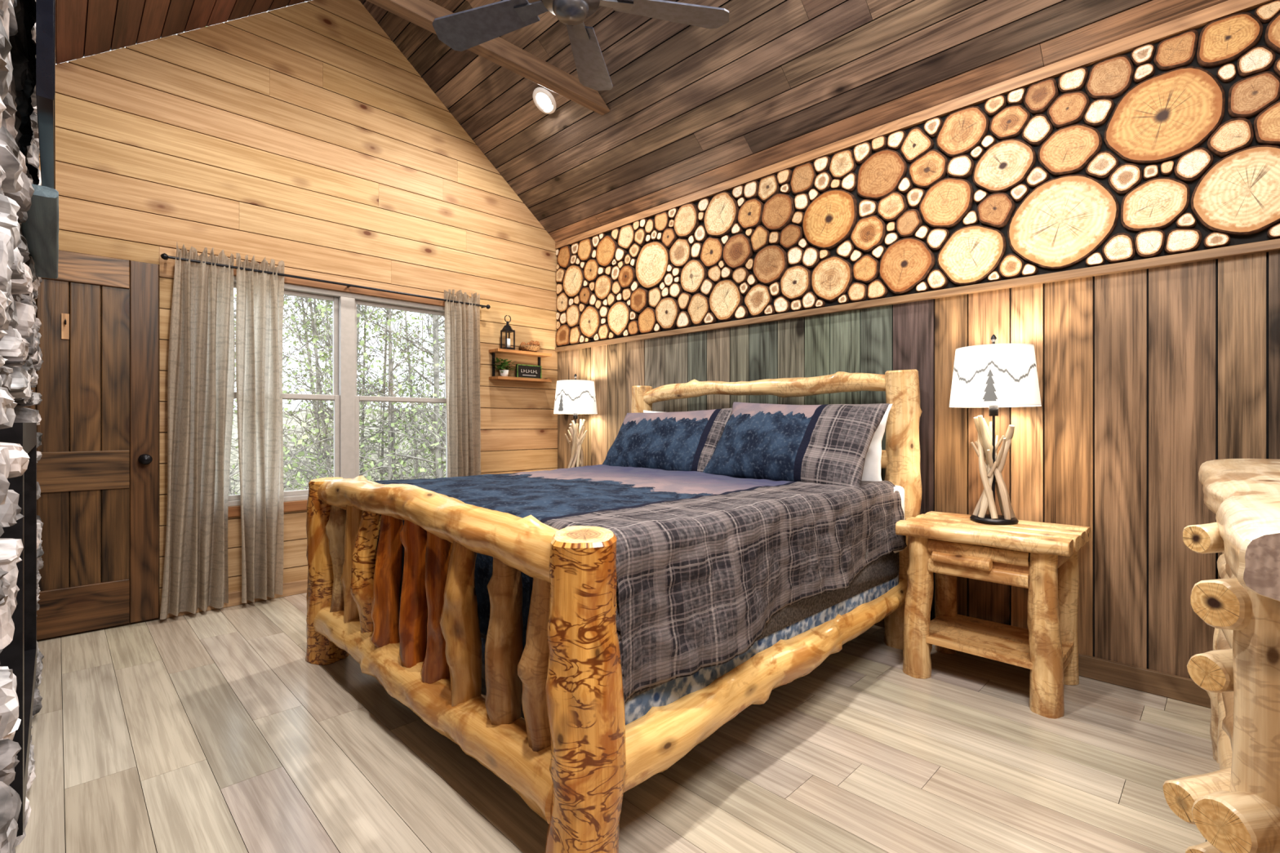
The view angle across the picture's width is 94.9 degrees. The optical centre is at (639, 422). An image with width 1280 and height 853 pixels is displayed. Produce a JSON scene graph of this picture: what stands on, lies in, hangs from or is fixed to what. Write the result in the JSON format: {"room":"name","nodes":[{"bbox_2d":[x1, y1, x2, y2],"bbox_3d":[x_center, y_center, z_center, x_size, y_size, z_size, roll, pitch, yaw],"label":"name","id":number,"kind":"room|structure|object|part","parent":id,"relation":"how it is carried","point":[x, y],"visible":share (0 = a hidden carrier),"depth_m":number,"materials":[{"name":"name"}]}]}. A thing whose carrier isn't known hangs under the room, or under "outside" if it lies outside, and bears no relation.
{"room":"cabin bedroom","nodes":[
{"label":"cabin bedroom","id":0,"kind":"room"},
{"bbox_2d":[166,579,307,618],"bbox_3d":[-1.833,1.135,4.563,2.910,0.090,0.019,0,0,-45],"label":"baseboard","id":1,"kind":"structure","parent":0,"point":[299,587],"depth_m":3.89,"materials":[{"name":"brown wood"}]},
{"bbox_2d":[35,0,557,641],"bbox_3d":[-2.148,-0.967,4.336,3.838,4.393,0.100,0,0,-45],"label":"wall","id":2,"kind":"structure","parent":0,"point":[301,135],"depth_m":4.08,"materials":[{"name":"beige wood"}]},
{"bbox_2d":[24,249,159,639],"bbox_3d":[-3.161,0.112,3.252,0.772,2.113,0.034,0,0,-45],"label":"door","id":3,"kind":"structure","parent":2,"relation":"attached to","point":[127,592],"depth_m":3.33,"materials":[{"name":"brown wood"}]},
{"bbox_2d":[61,313,69,339],"bbox_3d":[-3.152,-0.530,3.224,0.030,0.140,0.048,0,0,-45],"label":"robe hook","id":4,"kind":"object","parent":3,"relation":"attached to","point":[64,317],"visible":1,"depth_m":3.23,"materials":[{"name":"brown wood"}]},
{"bbox_2d":[137,453,152,464],"bbox_3d":[-2.895,0.215,3.440,0.060,0.060,0.075,0,0,-45],"label":"handle","id":5,"kind":"object","parent":3,"relation":"attached to","point":[144,459],"visible":1,"depth_m":3.42,"materials":[{"name":"metal"}]},
{"bbox_2d":[160,253,490,309],"bbox_3d":[-2.069,-0.985,4.255,2.190,0.040,0.084,0,0,-45],"label":"curtain rod","id":6,"kind":"object","parent":2,"relation":"attached to","point":[164,255],"visible":1,"depth_m":4.07,"materials":[{"name":"metal"}]},
{"bbox_2d":[160,240,235,619],"bbox_3d":[-2.700,0.037,3.593,0.119,2.237,0.374,0,0,42],"label":"curtain","id":7,"kind":"object","parent":6,"relation":"hanging from","point":[201,378],"visible":1,"depth_m":3.59,"materials":[{"name":"fabric"}]},
{"bbox_2d":[235,253,284,603],"bbox_3d":[-2.470,0.036,3.827,0.276,2.234,0.118,0,0,-45],"label":"curtain","id":8,"kind":"object","parent":6,"relation":"hanging from","point":[260,296],"visible":1,"depth_m":3.83,"materials":[{"name":"fabric"}]},
{"bbox_2d":[444,288,481,477],"bbox_3d":[-1.446,0.038,4.847,0.349,2.237,0.111,0,0,-45],"label":"curtain","id":9,"kind":"object","parent":6,"relation":"hanging from","point":[462,321],"visible":0.71,"depth_m":4.83,"materials":[{"name":"fabric"}]},
{"bbox_2d":[227,265,444,517],"bbox_3d":[-2.120,-0.203,4.278,1.840,1.615,0.019,0,0,-45],"label":"trim","id":10,"kind":"structure","parent":2,"relation":"attached to","point":[234,511],"depth_m":4.18,"materials":[{"name":"brown wood"}]},
{"bbox_2d":[227,275,447,506],"bbox_3d":[-2.161,-0.205,4.319,1.700,1.490,0.085,0,0,-45],"label":"window","id":11,"kind":"structure","parent":2,"relation":"in","point":[346,401],"depth_m":4.29,"materials":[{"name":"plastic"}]},
{"bbox_2d":[488,348,551,382],"bbox_3d":[-1.059,-0.502,5.239,0.560,0.259,0.148,0,0,-45],"label":"wall shelf","id":12,"kind":"object","parent":2,"relation":"attached to","point":[504,351],"depth_m":5.16,"materials":[{"name":"brown wood"}]},
{"bbox_2d":[492,357,515,376],"bbox_3d":[-1.184,-0.483,5.124,0.238,0.170,0.181,0,0,-45],"label":"potted plant","id":13,"kind":"object","parent":12,"relation":"on","point":[503,372],"visible":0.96,"depth_m":5.09,"materials":[{"name":"green plant"}]},
{"bbox_2d":[500,315,515,350],"bbox_3d":[-1.156,-0.786,5.138,0.114,0.306,0.114,0,0,-26],"label":"lantern","id":14,"kind":"object","parent":12,"relation":"on","point":[507,328],"visible":1,"depth_m":5.12,"materials":[{"name":"metal"}]},
{"bbox_2d":[515,364,541,378],"bbox_3d":[-1.005,-0.459,5.312,0.260,0.122,0.026,0,0,-45],"label":"welcome sign","id":15,"kind":"object","parent":12,"relation":"on","point":[522,371],"visible":0.88,"depth_m":5.30,"materials":[{"name":"black wood"}]},
{"bbox_2d":[519,340,541,351],"bbox_3d":[-0.993,-0.688,5.300,0.200,0.109,0.200,0,0,-45],"label":"bowl","id":16,"kind":"object","parent":12,"relation":"on","point":[531,346],"visible":0.94,"depth_m":5.25,"materials":[{"name":"brown wicker"}]},
{"bbox_2d":[432,0,728,90],"bbox_3d":[-0.310,-2.397,2.406,1.307,1.413,1.329,0,0,-45],"label":"ceiling fan","id":17,"kind":"object","parent":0,"point":[463,30],"depth_m":2.59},
{"bbox_2d":[14,592,1219,852],"bbox_3d":[-0.249,1.210,2.423,3.838,0.060,5.390,0,0,-45],"label":"floor","id":18,"kind":"structure","parent":0,"point":[213,731],"depth_m":2.04,"materials":[{"name":"wood"}]},
{"bbox_2d":[0,0,44,852],"bbox_3d":[-1.917,-0.331,1.669,0.300,3.019,2.998,0,0,-45],"label":"stone fireplace","id":19,"kind":"object","parent":18,"relation":"on","point":[21,552],"visible":0.95,"depth_m":1.29,"materials":[{"name":"stone"}]},
{"bbox_2d":[21,183,58,278],"bbox_3d":[-1.936,-0.585,1.900,0.082,0.031,1.180,0,0,-45],"label":"fireplace mantel","id":20,"kind":"object","parent":19,"relation":"attached to","point":[40,230],"visible":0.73,"depth_m":1.76,"materials":[{"name":"grey wood"}]},
{"bbox_2d":[35,0,55,189],"bbox_3d":[-1.687,-1.070,1.672,0.034,0.780,1.250,0,0,-45],"label":"television","id":21,"kind":"object","parent":19,"relation":"attached to","point":[45,9],"visible":0.82,"depth_m":1.24,"materials":[{"name":"black plastic"}]},
{"bbox_2d":[305,368,922,852],"bbox_3d":[-0.066,0.444,3.015,2.450,1.502,2.228,0,0,-45],"label":"bed","id":22,"kind":"object","parent":18,"relation":"on","point":[631,615],"visible":0.91,"depth_m":1.97,"materials":[{"name":"beige wood"}]},
{"bbox_2d":[372,464,906,708],"bbox_3d":[-0.062,0.599,2.960,1.962,0.634,2.041,0,0,-45],"label":"comforter","id":23,"kind":"object","parent":22,"relation":"on","point":[730,590],"depth_m":2.12,"materials":[{"name":"grey fabric"}]},
{"bbox_3d":[-0.053,0.628,2.991,2.019,0.564,1.940,0,0,-45],"label":"mattress","id":24,"kind":"part","parent":22,"relation":"part of","materials":[{"name":"blue fabric"}]},
{"bbox_2d":[643,409,659,413],"bbox_3d":[0.286,0.120,4.034,0.159,0.427,0.860,0,0,-45],"label":"pillow","id":25,"kind":"object","parent":22,"relation":"on","point":[644,411],"visible":0.05,"depth_m":4.32,"materials":[{"name":"fabric"}]},
{"bbox_2d":[602,408,732,471],"bbox_3d":[0.161,0.120,3.865,0.960,0.428,0.331,0,0,41],"label":"pillow sham","id":26,"kind":"object","parent":22,"relation":"on","point":[679,441],"visible":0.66,"depth_m":3.73,"materials":[{"name":"blue fabric"}]},
{"bbox_2d":[702,401,889,487],"bbox_3d":[0.801,0.105,3.192,0.346,0.467,1.000,0,0,-45],"label":"pillow sham","id":27,"kind":"object","parent":22,"relation":"on","point":[827,443],"visible":0.9,"depth_m":3.04,"materials":[{"name":"blue fabric"}]},
{"bbox_2d":[861,404,892,481],"bbox_3d":[0.957,0.120,3.349,0.163,0.437,0.910,0,0,-45],"label":"pillow","id":28,"kind":"object","parent":22,"relation":"on","point":[872,467],"visible":0.14,"depth_m":3.05,"materials":[{"name":"fabric"}]},
{"bbox_2d":[895,511,1091,719],"bbox_3d":[1.616,0.829,2.721,0.550,0.720,0.688,0,0,-45],"label":"nightstand","id":29,"kind":"object","parent":18,"relation":"on","point":[1042,558],"visible":0.98,"depth_m":2.61,"materials":[{"name":"beige wood"}]},
{"bbox_2d":[949,334,1041,524],"bbox_3d":[1.686,0.023,2.801,0.376,0.890,0.376,0,0,-45],"label":"table lamp","id":30,"kind":"object","parent":29,"relation":"on","point":[993,375],"visible":1,"depth_m":2.72,"materials":[{"name":"fabric"}]},
{"bbox_3d":[1.686,-0.217,2.801,0.376,0.280,0.376,0,0,-45],"label":"lamp shade","id":31,"kind":"part","parent":30,"relation":"part of","materials":[{"name":"fabric"}]},
{"bbox_2d":[1163,458,1279,852],"bbox_3d":[1.627,0.657,1.266,1.924,1.062,0.686,0,0,-45],"label":"dresser","id":32,"kind":"object","parent":18,"relation":"on","point":[1235,807],"visible":1,"depth_m":0.95,"materials":[{"name":"beige wood"}]},
{"bbox_3d":[-0.631,0.831,4.984,0.550,0.726,0.688,0,0,-45],"label":"nightstand","id":33,"kind":"object","parent":18,"relation":"on","visible":0},
{"bbox_2d":[553,373,597,468],"bbox_3d":[-0.555,0.023,5.058,0.376,0.890,0.376,0,0,-45],"label":"table lamp","id":34,"kind":"object","parent":33,"relation":"on","point":[575,397],"visible":0.88,"depth_m":4.94,"materials":[{"name":"fabric"}]},
{"bbox_3d":[-0.555,-0.217,5.058,0.376,0.280,0.376,0,0,-45],"label":"lamp shade","id":35,"kind":"part","parent":34,"relation":"part of","materials":[{"name":"fabric"}]},
{"bbox_2d":[55,0,1227,242],"bbox_3d":[-0.249,-2.448,2.423,3.938,1.563,5.390,0,0,-45],"label":"ceiling","id":36,"kind":"structure","parent":0,"point":[693,108],"depth_m":3.57,"materials":[{"name":"brown wood"}]},
{"bbox_2d":[366,0,609,115],"bbox_3d":[-1.112,-2.245,3.293,2.462,0.110,0.090,0,0,-45],"label":"ceiling beam","id":37,"kind":"structure","parent":36,"relation":"attached to","point":[422,13],"depth_m":3.60,"materials":[{"name":"brown wood"}]},
{"bbox_2d":[532,87,555,114],"bbox_3d":[-0.703,-2.365,4.319,0.158,0.126,0.196,0,0,-45],"label":"recessed light","id":38,"kind":"object","parent":36,"relation":"in","point":[544,98],"visible":1,"depth_m":4.31,"materials":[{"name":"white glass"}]},
{"bbox_2d":[557,7,1279,679],"bbox_3d":[1.106,-0.260,3.769,0.080,2.980,5.390,0,0,-45],"label":"wall","id":39,"kind":"structure","parent":0,"point":[1147,377],"depth_m":2.73,"materials":[{"name":"brown wood"}]},
{"bbox_2d":[555,0,1275,248],"bbox_3d":[1.066,-1.683,3.729,0.029,0.057,5.290,0,0,-45],"label":"trim","id":40,"kind":"structure","parent":39,"relation":"attached to","point":[1199,19],"depth_m":3.04,"materials":[{"name":"brown wood"}]},
{"bbox_2d":[555,238,1279,351],"bbox_3d":[1.065,-0.695,3.728,0.034,0.040,5.290,0,0,-45],"label":"trim","id":41,"kind":"structure","parent":39,"relation":"attached to","point":[1272,245],"depth_m":2.99,"materials":[{"name":"brown wood"}]},
{"bbox_2d":[555,0,1279,346],"bbox_3d":[1.064,-1.187,3.727,0.035,0.931,5.288,0,0,-45],"label":"panel","id":42,"kind":"object","parent":39,"relation":"attached to","point":[1061,222],"visible":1,"depth_m":3.01,"materials":[{"name":"brown wood"}]},
{"bbox_2d":[874,618,1210,708],"bbox_3d":[1.069,1.130,3.732,0.021,0.100,5.290,0,0,-45],"label":"baseboard","id":43,"kind":"structure","parent":39,"relation":"attached to","point":[1183,689],"depth_m":2.58,"materials":[{"name":"brown wood"}]},
{"bbox_3d":[1.069,1.130,3.732,0.021,0.100,5.290,0,0,-45],"label":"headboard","id":44,"kind":"part","parent":43,"relation":"part of","materials":[{"name":"brown wood"}]},
{"label":"outside","id":45,"kind":"structure","parent":0,"visible":0},
{"bbox_2d":[230,407,445,494],"bbox_3d":[-11.184,1.258,16.939,36.000,4.378,30.000,0,0,-45],"label":"ground","id":46,"kind":"structure","parent":45,"point":[233,460],"depth_m":22.16,"materials":[{"name":"white snow"}]},
{"bbox_2d":[229,404,239,494],"bbox_3d":[-10.055,-1.365,12.354,3.213,10.905,4.346,0,0,19],"label":"tree","id":47,"kind":"object","parent":46,"relation":"on","point":[233,465],"visible":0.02,"depth_m":12.94,"materials":[{"name":"green plant"}]},
{"bbox_2d":[228,293,321,494],"bbox_3d":[-9.606,-1.536,13.949,4.077,11.265,4.268,0,0,-9],"label":"tree","id":48,"kind":"object","parent":46,"relation":"on","point":[237,464],"visible":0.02,"depth_m":14.06,"materials":[{"name":"green plant"}]},
{"bbox_2d":[233,290,333,491],"bbox_3d":[-9.037,-2.017,14.703,4.023,12.219,3.748,0,0,-28],"label":"tree","id":49,"kind":"object","parent":46,"relation":"on","point":[283,355],"visible":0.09,"depth_m":15.31,"materials":[{"name":"green plant"}]},
{"bbox_2d":[228,288,413,494],"bbox_3d":[-6.345,-1.184,11.455,3.583,10.548,4.206,0,0,-26],"label":"tree","id":50,"kind":"object","parent":46,"relation":"on","point":[322,418],"visible":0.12,"depth_m":11.51,"materials":[{"name":"green plant"}]},
{"bbox_2d":[282,295,379,482],"bbox_3d":[-9.498,-1.176,17.116,4.625,10.523,3.342,0,0,9],"label":"tree","id":51,"kind":"object","parent":46,"relation":"on","point":[318,316],"visible":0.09,"depth_m":17.04,"materials":[{"name":"green plant"}]},
{"bbox_2d":[228,289,445,494],"bbox_3d":[-6.435,-0.686,11.273,4.862,9.548,3.786,0,0,19],"label":"tree","id":52,"kind":"object","parent":46,"relation":"on","point":[317,430],"visible":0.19,"depth_m":11.44,"materials":[{"name":"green plant"}]},
{"bbox_2d":[231,297,445,489],"bbox_3d":[-4.907,-1.887,9.595,3.450,11.955,4.145,0,0,-28],"label":"tree","id":53,"kind":"object","parent":46,"relation":"on","point":[300,453],"visible":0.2,"depth_m":9.31,"materials":[{"name":"green plant"}]},
{"bbox_2d":[233,298,444,480],"bbox_3d":[-5.762,-1.428,12.916,3.546,11.030,4.272,0,0,13],"label":"tree","id":54,"kind":"object","parent":46,"relation":"on","point":[402,393],"visible":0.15,"depth_m":12.75,"materials":[{"name":"green plant"}]},
{"bbox_2d":[282,296,399,474],"bbox_3d":[-9.771,-0.621,18.070,4.437,9.441,4.276,0,0,-22],"label":"tree","id":55,"kind":"object","parent":46,"relation":"on","point":[304,316],"visible":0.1,"depth_m":17.88,"materials":[{"name":"green plant"}]},
{"bbox_2d":[287,305,404,450],"bbox_3d":[-11.221,-0.869,21.528,4.643,9.935,4.599,0,0,-45],"label":"tree","id":56,"kind":"object","parent":46,"relation":"on","point":[362,305],"visible":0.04,"depth_m":21.64,"materials":[{"name":"green plant"}]},
{"bbox_2d":[282,297,409,488],"bbox_3d":[-8.607,-0.688,17.318,4.233,9.558,3.647,0,0,-45],"label":"tree","id":57,"kind":"object","parent":46,"relation":"on","point":[307,329],"visible":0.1,"depth_m":16.72,"materials":[{"name":"green plant"}]},
{"bbox_2d":[289,300,433,490],"bbox_3d":[-7.660,-2.135,15.504,4.626,12.440,3.197,0,0,-45],"label":"tree","id":58,"kind":"object","parent":46,"relation":"on","point":[308,407],"visible":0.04,"depth_m":15.52,"materials":[{"name":"green plant"}]},
{"bbox_2d":[282,305,445,488],"bbox_3d":[-4.912,-0.798,11.978,4.612,9.774,3.624,0,0,-45],"label":"tree","id":59,"kind":"object","parent":46,"relation":"on","point":[393,443],"visible":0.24,"depth_m":11.58,"materials":[{"name":"green plant"}]},
{"bbox_2d":[283,306,445,480],"bbox_3d":[-5.527,-0.481,12.878,4.422,9.134,3.788,0,0,-27],"label":"tree","id":60,"kind":"object","parent":46,"relation":"on","point":[386,324],"visible":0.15,"depth_m":12.46,"materials":[{"name":"green plant"}]},
{"bbox_2d":[284,295,444,490],"bbox_3d":[-5.407,-2.165,11.561,3.642,12.508,3.978,0,0,-45],"label":"tree","id":61,"kind":"object","parent":46,"relation":"on","point":[358,308],"visible":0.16,"depth_m":11.54,"materials":[{"name":"green plant"}]},
{"bbox_2d":[284,306,445,479],"bbox_3d":[-4.779,-1.388,11.797,3.816,10.951,4.393,0,0,-45],"label":"tree","id":62,"kind":"object","parent":46,"relation":"on","point":[390,438],"visible":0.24,"depth_m":11.84,"materials":[{"name":"green plant"}]},
{"bbox_2d":[310,306,445,480],"bbox_3d":[-4.146,-2.402,12.070,4.580,12.990,4.903,0,0,-45],"label":"tree","id":63,"kind":"object","parent":46,"relation":"on","point":[436,382],"visible":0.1,"depth_m":12.00,"materials":[{"name":"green plant"}]},
{"bbox_2d":[328,306,429,457],"bbox_3d":[-9.237,-2.076,21.034,4.239,12.327,4.126,0,0,-26],"label":"tree","id":64,"kind":"object","parent":46,"relation":"on","point":[361,306],"visible":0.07,"depth_m":21.28,"materials":[{"name":"green plant"}]},
{"bbox_2d":[328,314,445,479],"bbox_3d":[-4.824,-0.614,13.345,3.962,9.414,4.040,0,0,-45],"label":"tree","id":65,"kind":"object","parent":46,"relation":"on","point":[415,318],"visible":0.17,"depth_m":13.33,"materials":[{"name":"green plant"}]},
{"bbox_2d":[366,310,442,478],"bbox_3d":[-6.752,-2.271,18.842,3.780,12.712,4.026,0,0,34],"label":"tree","id":66,"kind":"object","parent":46,"relation":"on","point":[410,453],"visible":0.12,"depth_m":18.57,"materials":[{"name":"green plant"}]},
{"bbox_2d":[365,311,444,479],"bbox_3d":[-7.261,-1.437,19.466,3.805,11.062,4.002,0,0,-45],"label":"tree","id":67,"kind":"object","parent":46,"relation":"on","point":[405,312],"visible":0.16,"depth_m":19.02,"materials":[{"name":"green plant"}]},
{"bbox_2d":[374,313,445,479],"bbox_3d":[-4.096,-1.062,14.208,4.112,10.314,3.934,0,0,20],"label":"tree","id":68,"kind":"object","parent":46,"relation":"on","point":[409,359],"visible":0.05,"depth_m":13.78,"materials":[{"name":"green plant"}]},
{"bbox_2d":[386,333,444,444],"bbox_3d":[-8.496,-0.889,25.269,4.947,9.965,2.781,0,0,-13],"label":"tree","id":69,"kind":"object","parent":46,"relation":"on","point":[426,333],"visible":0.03,"depth_m":25.16,"materials":[{"name":"green plant"}]},
{"bbox_2d":[387,314,445,474],"bbox_3d":[-6.581,-2.221,20.051,4.628,12.626,3.529,0,0,-45],"label":"tree","id":70,"kind":"object","parent":46,"relation":"on","point":[424,314],"visible":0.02,"depth_m":20.17,"materials":[{"name":"green plant"}]},
{"bbox_2d":[396,315,445,471],"bbox_3d":[-3.199,-1.630,11.310,4.146,11.466,4.896,0,0,19],"label":"tree","id":71,"kind":"object","parent":46,"relation":"on","point":[438,428],"visible":0.03,"depth_m":10.53,"materials":[{"name":"green plant"}]},
{"bbox_2d":[399,328,445,476],"bbox_3d":[-2.562,-2.071,11.219,3.657,12.341,3.858,0,0,-31],"label":"tree","id":72,"kind":"object","parent":46,"relation":"on","point":[441,408],"visible":0.04,"depth_m":10.13,"materials":[{"name":"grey plant"}]},
{"bbox_2d":[400,317,445,444],"bbox_3d":[-8.809,-0.495,25.204,3.441,9.162,3.972,0,0,30],"label":"tree","id":73,"kind":"object","parent":46,"relation":"on","point":[430,317],"visible":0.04,"depth_m":25.22,"materials":[{"name":"green plant"}]},
{"bbox_2d":[405,387,445,429],"bbox_3d":[-1.933,-1.418,9.605,3.308,11.036,4.408,0,0,-29],"label":"tree","id":74,"kind":"object","parent":46,"relation":"on","point":[430,407],"visible":0.02,"depth_m":9.81,"materials":[{"name":"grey plant"}]},
{"bbox_2d":[407,335,444,477],"bbox_3d":[-5.036,-1.889,17.335,3.499,11.985,3.801,0,0,-23],"label":"tree","id":75,"kind":"object","parent":46,"relation":"on","point":[442,335],"visible":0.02,"depth_m":17.17,"materials":[{"name":"green plant"}]},
{"bbox_2d":[421,354,444,465],"bbox_3d":[-4.027,-0.869,16.646,4.440,9.923,3.554,0,0,18],"label":"tree","id":76,"kind":"object","parent":46,"relation":"on","point":[428,354],"visible":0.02,"depth_m":16.17,"materials":[{"name":"green plant"}]},
{"bbox_2d":[424,333,445,450],"bbox_3d":[-5.329,-1.777,20.024,3.935,11.744,3.951,0,0,-25],"label":"tree","id":77,"kind":"object","parent":46,"relation":"on","point":[444,334],"visible":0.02,"depth_m":19.80,"materials":[{"name":"green plant"}]}
]}

